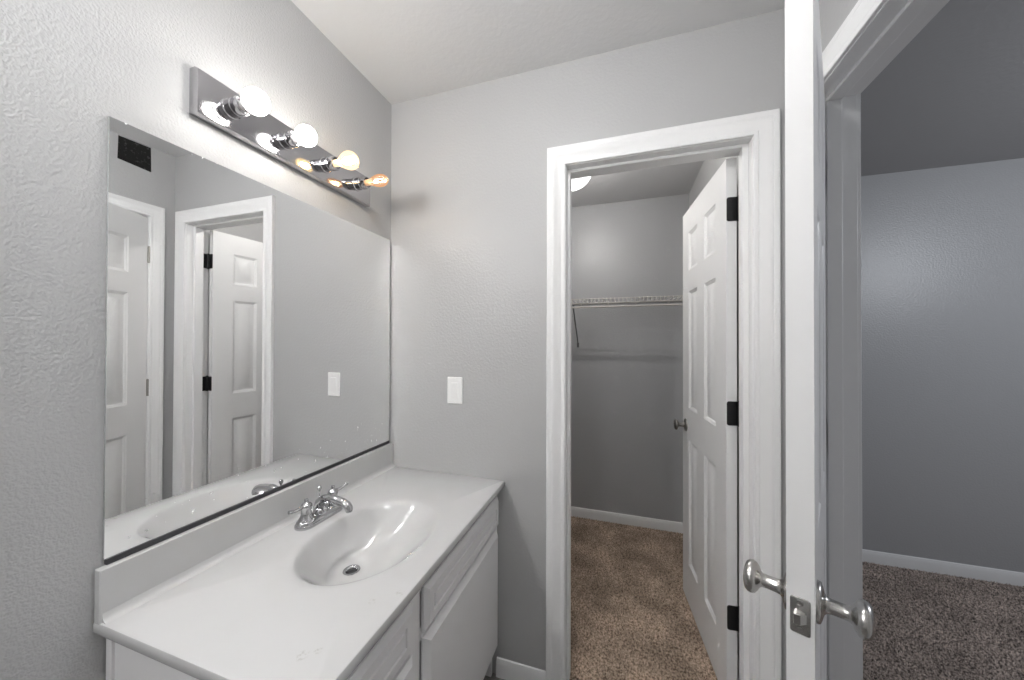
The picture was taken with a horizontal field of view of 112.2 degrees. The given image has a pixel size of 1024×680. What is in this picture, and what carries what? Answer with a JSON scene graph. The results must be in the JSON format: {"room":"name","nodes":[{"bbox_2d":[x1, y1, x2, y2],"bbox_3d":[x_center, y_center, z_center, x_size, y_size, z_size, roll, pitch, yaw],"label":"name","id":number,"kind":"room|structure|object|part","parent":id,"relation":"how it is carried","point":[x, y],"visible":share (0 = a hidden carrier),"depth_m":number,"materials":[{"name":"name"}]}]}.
{"room":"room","nodes":[
{"label":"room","id":0,"kind":"room"},
{"bbox_2d":[0,0,391,679],"bbox_3d":[-0.829,0.141,0.947,0.115,2.579,4.115,0,0,18],"label":"wall","id":1,"kind":"structure","parent":0,"point":[67,66],"depth_m":0.68,"materials":[{"name":"grey paint"}]},
{"bbox_2d":[94,443,392,624],"bbox_3d":[-0.696,0.523,1.137,0.020,0.109,0.932,0,0,18],"label":"backsplash","id":2,"kind":"structure","parent":1,"relation":"attached to","point":[124,579],"depth_m":0.88,"materials":[{"name":"white stone"}]},
{"bbox_2d":[103,116,389,564],"bbox_3d":[-0.700,0.003,1.143,0.009,0.929,0.908,0,0,18],"label":"wall mirror","id":3,"kind":"object","parent":1,"relation":"attached to","point":[247,321],"visible":1,"depth_m":0.92,"materials":[{"name":"white mirror"}]},
{"bbox_2d":[189,66,388,206],"bbox_3d":[-0.624,-0.613,1.118,0.170,0.114,0.615,0,0,18],"label":"vanity light","id":4,"kind":"object","parent":1,"relation":"attached to","point":[245,117],"visible":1,"depth_m":1.01,"materials":[{"name":"silver metal"}]},
{"bbox_2d":[221,95,251,119],"bbox_3d":[-0.725,-0.616,0.910,0.050,0.051,0.051,0,0,18],"label":"socket","id":5,"kind":"object","parent":4,"relation":"attached to","point":[232,108],"depth_m":0.90,"materials":[{"name":"silver metal"}]},
{"bbox_3d":[-0.693,-0.616,0.900,0.026,0.048,0.048,0,0,18],"label":"bulb","id":6,"kind":"part","parent":4,"relation":"part of","materials":[{"name":"white glass"}]},
{"bbox_2d":[277,130,301,149],"bbox_3d":[-0.679,-0.615,1.056,0.050,0.051,0.051,0,0,18],"label":"socket","id":7,"kind":"object","parent":4,"relation":"attached to","point":[286,139],"depth_m":1.04,"materials":[{"name":"silver metal"}]},
{"bbox_2d":[319,156,340,172],"bbox_3d":[-0.632,-0.614,1.201,0.050,0.051,0.051,0,0,18],"label":"socket","id":8,"kind":"object","parent":4,"relation":"attached to","point":[327,164],"depth_m":1.19,"materials":[{"name":"silver metal"}]},
{"bbox_3d":[-0.593,-0.614,1.188,0.039,0.022,0.022,0,0,18],"label":"stem","id":9,"kind":"part","parent":4,"relation":"part of","materials":[{"name":"white glass"}]},
{"bbox_3d":[-0.570,-0.614,1.181,0.091,0.060,0.060,0,0,18],"label":"bulb","id":10,"kind":"part","parent":4,"relation":"part of","materials":[{"name":"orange glass"}]},
{"bbox_2d":[352,176,370,190],"bbox_3d":[-0.586,-0.612,1.346,0.050,0.051,0.051,0,0,18],"label":"socket","id":11,"kind":"object","parent":4,"relation":"attached to","point":[359,183],"depth_m":1.33,"materials":[{"name":"silver metal"}]},
{"bbox_3d":[-0.547,-0.612,1.334,0.039,0.022,0.022,0,0,18],"label":"stem","id":12,"kind":"part","parent":4,"relation":"part of","materials":[{"name":"white glass"}]},
{"bbox_3d":[-0.520,-0.612,1.325,0.098,0.047,0.047,0,0,18],"label":"bulb","id":13,"kind":"part","parent":4,"relation":"part of","materials":[{"name":"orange glass"}]},
{"bbox_2d":[291,0,784,104],"bbox_3d":[-0.254,-1.153,0.088,1.700,0.100,2.808,0,0,18],"label":"ceiling","id":14,"kind":"structure","parent":0,"point":[407,50],"depth_m":1.22,"materials":[{"name":"white paint"}]},
{"bbox_2d":[390,8,785,679],"bbox_3d":[0.243,0.147,1.392,1.657,2.579,0.115,0,0,18],"label":"wall","id":15,"kind":"structure","parent":0,"point":[468,297],"depth_m":1.41,"materials":[{"name":"grey paint"}]},
{"bbox_2d":[447,377,462,403],"bbox_3d":[-0.247,0.217,1.483,0.071,0.115,0.009,0,0,18],"label":"light switch","id":16,"kind":"object","parent":15,"relation":"attached to","point":[454,384],"visible":1,"depth_m":1.48,"materials":[{"name":"white plastic"}]},
{"bbox_2d":[496,656,545,679],"bbox_3d":[0.035,1.342,1.383,0.207,0.073,0.012,0,0,18],"label":"baseboard","id":17,"kind":"structure","parent":15,"relation":"attached to","point":[506,669],"depth_m":1.39,"materials":[{"name":"white paint"}]},
{"bbox_2d":[546,108,781,679],"bbox_3d":[0.525,0.312,1.301,0.774,2.136,0.148,0,0,18],"label":"door frame","id":18,"kind":"structure","parent":15,"relation":"attached to","point":[763,126],"depth_m":1.19,"materials":[{"name":"white paint"}]},
{"bbox_2d":[572,161,703,206],"bbox_3d":[0.334,-1.089,2.060,1.622,0.100,1.308,0,0,18],"label":"ceiling","id":19,"kind":"structure","parent":0,"point":[671,180],"depth_m":2.30,"materials":[{"name":"grey paint"}]},
{"bbox_2d":[572,177,590,190],"bbox_3d":[0.321,-0.923,1.841,0.224,0.234,0.224,0,0,18],"label":"ceiling light","id":20,"kind":"object","parent":19,"relation":"attached to","point":[583,181],"visible":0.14,"depth_m":1.91,"materials":[{"name":"white glass"}]},
{"bbox_2d":[689,156,738,655],"bbox_3d":[1.149,0.178,1.809,0.185,2.529,1.230,0,0,18],"label":"wall","id":21,"kind":"structure","parent":0,"point":[708,168],"depth_m":1.41,"materials":[{"name":"grey paint"}]},
{"bbox_2d":[673,158,738,679],"bbox_3d":[0.873,0.334,1.551,0.152,2.010,0.656,0,0,13],"label":"door","id":22,"kind":"structure","parent":21,"relation":"in","point":[710,422],"depth_m":1.42,"materials":[{"name":"white paint"}]},
{"bbox_3d":[0.883,0.445,1.808,0.058,0.065,0.065,0,0,13],"label":"knob","id":23,"kind":"part","parent":22,"relation":"part of","materials":[{"name":"silver metal"}]},
{"bbox_2d":[737,653,738,679],"bbox_3d":[1.050,1.321,1.825,0.012,0.073,1.218,0,0,18],"label":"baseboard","id":24,"kind":"structure","parent":21,"relation":"attached to","point":[737,653],"depth_m":1.37,"materials":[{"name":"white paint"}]},
{"bbox_2d":[483,517,1023,679],"bbox_3d":[1.414,1.392,0.222,4.800,0.090,4.115,0,0,18],"label":"floor","id":25,"kind":"structure","parent":0,"point":[619,525],"depth_m":1.63,"materials":[{"name":"beige carpet"}]},
{"bbox_2d":[106,496,498,679],"bbox_3d":[-0.442,0.987,1.061,0.545,0.776,0.913,0,0,18],"label":"vanity cabinet","id":26,"kind":"object","parent":25,"relation":"on","point":[448,630],"visible":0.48,"depth_m":0.97,"materials":[{"name":"white paint"}]},
{"bbox_2d":[93,443,504,679],"bbox_3d":[-0.439,0.595,1.055,0.561,0.252,0.932,0,0,18],"label":"countertop","id":27,"kind":"structure","parent":26,"relation":"on","point":[241,593],"depth_m":0.81,"materials":[{"name":"white stone"}]},
{"bbox_2d":[288,482,352,530],"bbox_3d":[-0.611,0.522,1.098,0.174,0.102,0.164,0,0,-31],"label":"faucet","id":28,"kind":"object","parent":27,"relation":"on","point":[327,505],"visible":1,"depth_m":1.08,"materials":[{"name":"silver metal"}]},
{"bbox_3d":[-0.648,0.511,1.034,0.011,0.014,0.049,0,0,25],"label":"lever","id":29,"kind":"part","parent":28,"relation":"part of","materials":[{"name":"silver metal"}]},
{"bbox_3d":[-0.635,0.522,1.062,0.045,0.066,0.045,0,0,18],"label":"handle","id":30,"kind":"part","parent":28,"relation":"part of","materials":[{"name":"silver metal"}]},
{"bbox_3d":[-0.620,0.562,1.111,0.061,0.022,0.167,0,0,18],"label":"plate","id":31,"kind":"part","parent":28,"relation":"part of","materials":[{"name":"silver metal"}]},
{"bbox_3d":[-0.622,0.506,1.112,0.014,0.069,0.014,0,0,18],"label":"lift rod","id":32,"kind":"part","parent":28,"relation":"part of","materials":[{"name":"silver metal"}]},
{"bbox_3d":[-0.604,0.523,1.159,0.045,0.066,0.045,0,0,18],"label":"handle","id":33,"kind":"part","parent":28,"relation":"part of","materials":[{"name":"silver metal"}]},
{"bbox_3d":[-0.570,0.525,1.095,0.150,0.064,0.046,0,0,18],"label":"spout","id":34,"kind":"part","parent":28,"relation":"part of","materials":[{"name":"silver metal"}]},
{"bbox_3d":[-0.589,0.506,1.188,0.011,0.020,0.049,0,0,28],"label":"lever","id":35,"kind":"part","parent":28,"relation":"part of","materials":[{"name":"silver metal"}]},
{"bbox_3d":[-0.282,0.687,0.697,0.018,0.116,0.276,0,0,18],"label":"drawer","id":36,"kind":"part","parent":26,"relation":"part of","materials":[{"name":"white paint"}]},
{"bbox_3d":[-0.282,0.836,0.696,0.018,0.158,0.276,0,0,18],"label":"drawer","id":37,"kind":"part","parent":26,"relation":"part of","materials":[{"name":"white paint"}]},
{"bbox_3d":[-0.209,0.926,0.989,0.019,0.653,0.908,0,0,18],"label":"frame","id":38,"kind":"part","parent":26,"relation":"part of","materials":[{"name":"white paint"}]},
{"bbox_3d":[-0.143,0.998,1.135,0.018,0.471,0.544,0,0,18],"label":"door","id":39,"kind":"part","parent":26,"relation":"part of","materials":[{"name":"white paint"}]},
{"bbox_3d":[-0.142,0.691,1.137,0.018,0.116,0.544,0,0,18],"label":"drawer","id":40,"kind":"part","parent":26,"relation":"part of","materials":[{"name":"white paint"}]},
{"bbox_2d":[570,516,716,679],"bbox_3d":[0.347,1.350,2.016,1.445,0.012,1.283,0,0,18],"label":"carpet","id":41,"kind":"object","parent":25,"relation":"on","point":[629,554],"visible":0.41,"depth_m":1.76,"materials":[{"name":"brown carpet"}]},
{"bbox_2d":[862,562,1023,679],"bbox_3d":[2.225,1.348,0.995,2.332,0.013,2.088,0,0,18],"label":"carpet","id":42,"kind":"object","parent":25,"relation":"on","point":[981,583],"visible":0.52,"depth_m":1.63,"materials":[{"name":"carpet"}]},
{"bbox_2d":[571,158,1023,572],"bbox_3d":[2.099,0.183,2.204,4.700,2.529,0.100,0,0,18],"label":"wall","id":43,"kind":"structure","parent":0,"point":[942,248],"depth_m":2.08,"materials":[{"name":"grey paint"}]},
{"bbox_2d":[571,506,682,533],"bbox_3d":[0.541,1.325,2.633,1.472,0.073,0.012,0,0,18],"label":"baseboard","id":44,"kind":"structure","parent":43,"relation":"attached to","point":[645,522],"depth_m":2.53,"materials":[{"name":"white paint"}]},
{"bbox_2d":[571,295,682,346],"bbox_3d":[0.500,-0.115,2.501,1.460,0.343,0.313,0,0,18],"label":"wire shelf","id":45,"kind":"object","parent":43,"relation":"attached to","point":[673,296],"visible":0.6,"depth_m":2.30,"materials":[{"name":"grey metal"}]},
{"bbox_3d":[0.546,-0.277,2.644,1.460,0.006,0.006,0,0,18],"label":"rail","id":46,"kind":"part","parent":45,"relation":"part of","materials":[{"name":"white metal"}]},
{"bbox_3d":[0.455,-0.278,2.358,1.460,0.006,0.006,0,0,18],"label":"rail","id":47,"kind":"part","parent":45,"relation":"part of","materials":[{"name":"white metal"}]},
{"bbox_3d":[0.457,-0.224,2.366,1.460,0.011,0.012,0,0,18],"label":"hanging rail","id":48,"kind":"part","parent":45,"relation":"part of","materials":[{"name":"white metal"}]},
{"bbox_3d":[0.455,-0.250,2.357,1.460,0.006,0.006,0,0,18],"label":"rail","id":49,"kind":"part","parent":45,"relation":"part of","materials":[{"name":"white metal"}]},
{"bbox_2d":[862,549,1023,586],"bbox_3d":[2.821,1.327,1.906,2.943,0.073,0.012,0,0,18],"label":"baseboard","id":50,"kind":"structure","parent":43,"relation":"attached to","point":[1008,577],"depth_m":2.00,"materials":[{"name":"white paint"}]},
{"bbox_2d":[819,0,857,51],"bbox_3d":[0.543,0.137,-0.206,0.115,2.579,2.750,0,0,18],"label":"wall","id":51,"kind":"structure","parent":0,"point":[833,13],"depth_m":0.90,"materials":[{"name":"grey paint"}]},
{"bbox_2d":[743,0,875,679],"bbox_3d":[0.669,0.323,0.768,0.171,2.026,0.635,0,-1,44],"label":"door","id":52,"kind":"structure","parent":51,"relation":"in","point":[802,589],"depth_m":0.56,"materials":[{"name":"white paint"}]},
{"bbox_3d":[0.463,0.440,0.627,0.068,0.065,0.065,0,-1,44],"label":"knob","id":53,"kind":"part","parent":52,"relation":"part of","materials":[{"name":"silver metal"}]},
{"bbox_3d":[0.459,0.439,0.547,0.025,0.057,0.004,0,-1,44],"label":"latch plate","id":54,"kind":"part","parent":52,"relation":"part of","materials":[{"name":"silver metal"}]},
{"bbox_3d":[0.538,0.440,0.556,0.068,0.065,0.065,0,-1,44],"label":"knob","id":55,"kind":"part","parent":52,"relation":"part of","materials":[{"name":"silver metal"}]},
{"bbox_2d":[822,0,949,679],"bbox_3d":[0.830,0.305,0.694,0.148,2.142,0.749,0,0,18],"label":"door frame","id":56,"kind":"structure","parent":51,"relation":"attached to","point":[896,22],"depth_m":0.98,"materials":[{"name":"white paint"}]},
{"bbox_2d":[861,0,1023,175],"bbox_3d":[2.231,-1.082,-0.019,3.100,0.100,4.115,0,0,18],"label":"ceiling","id":57,"kind":"structure","parent":0,"point":[954,95],"depth_m":1.45,"materials":[{"name":"grey paint"}]}
]}

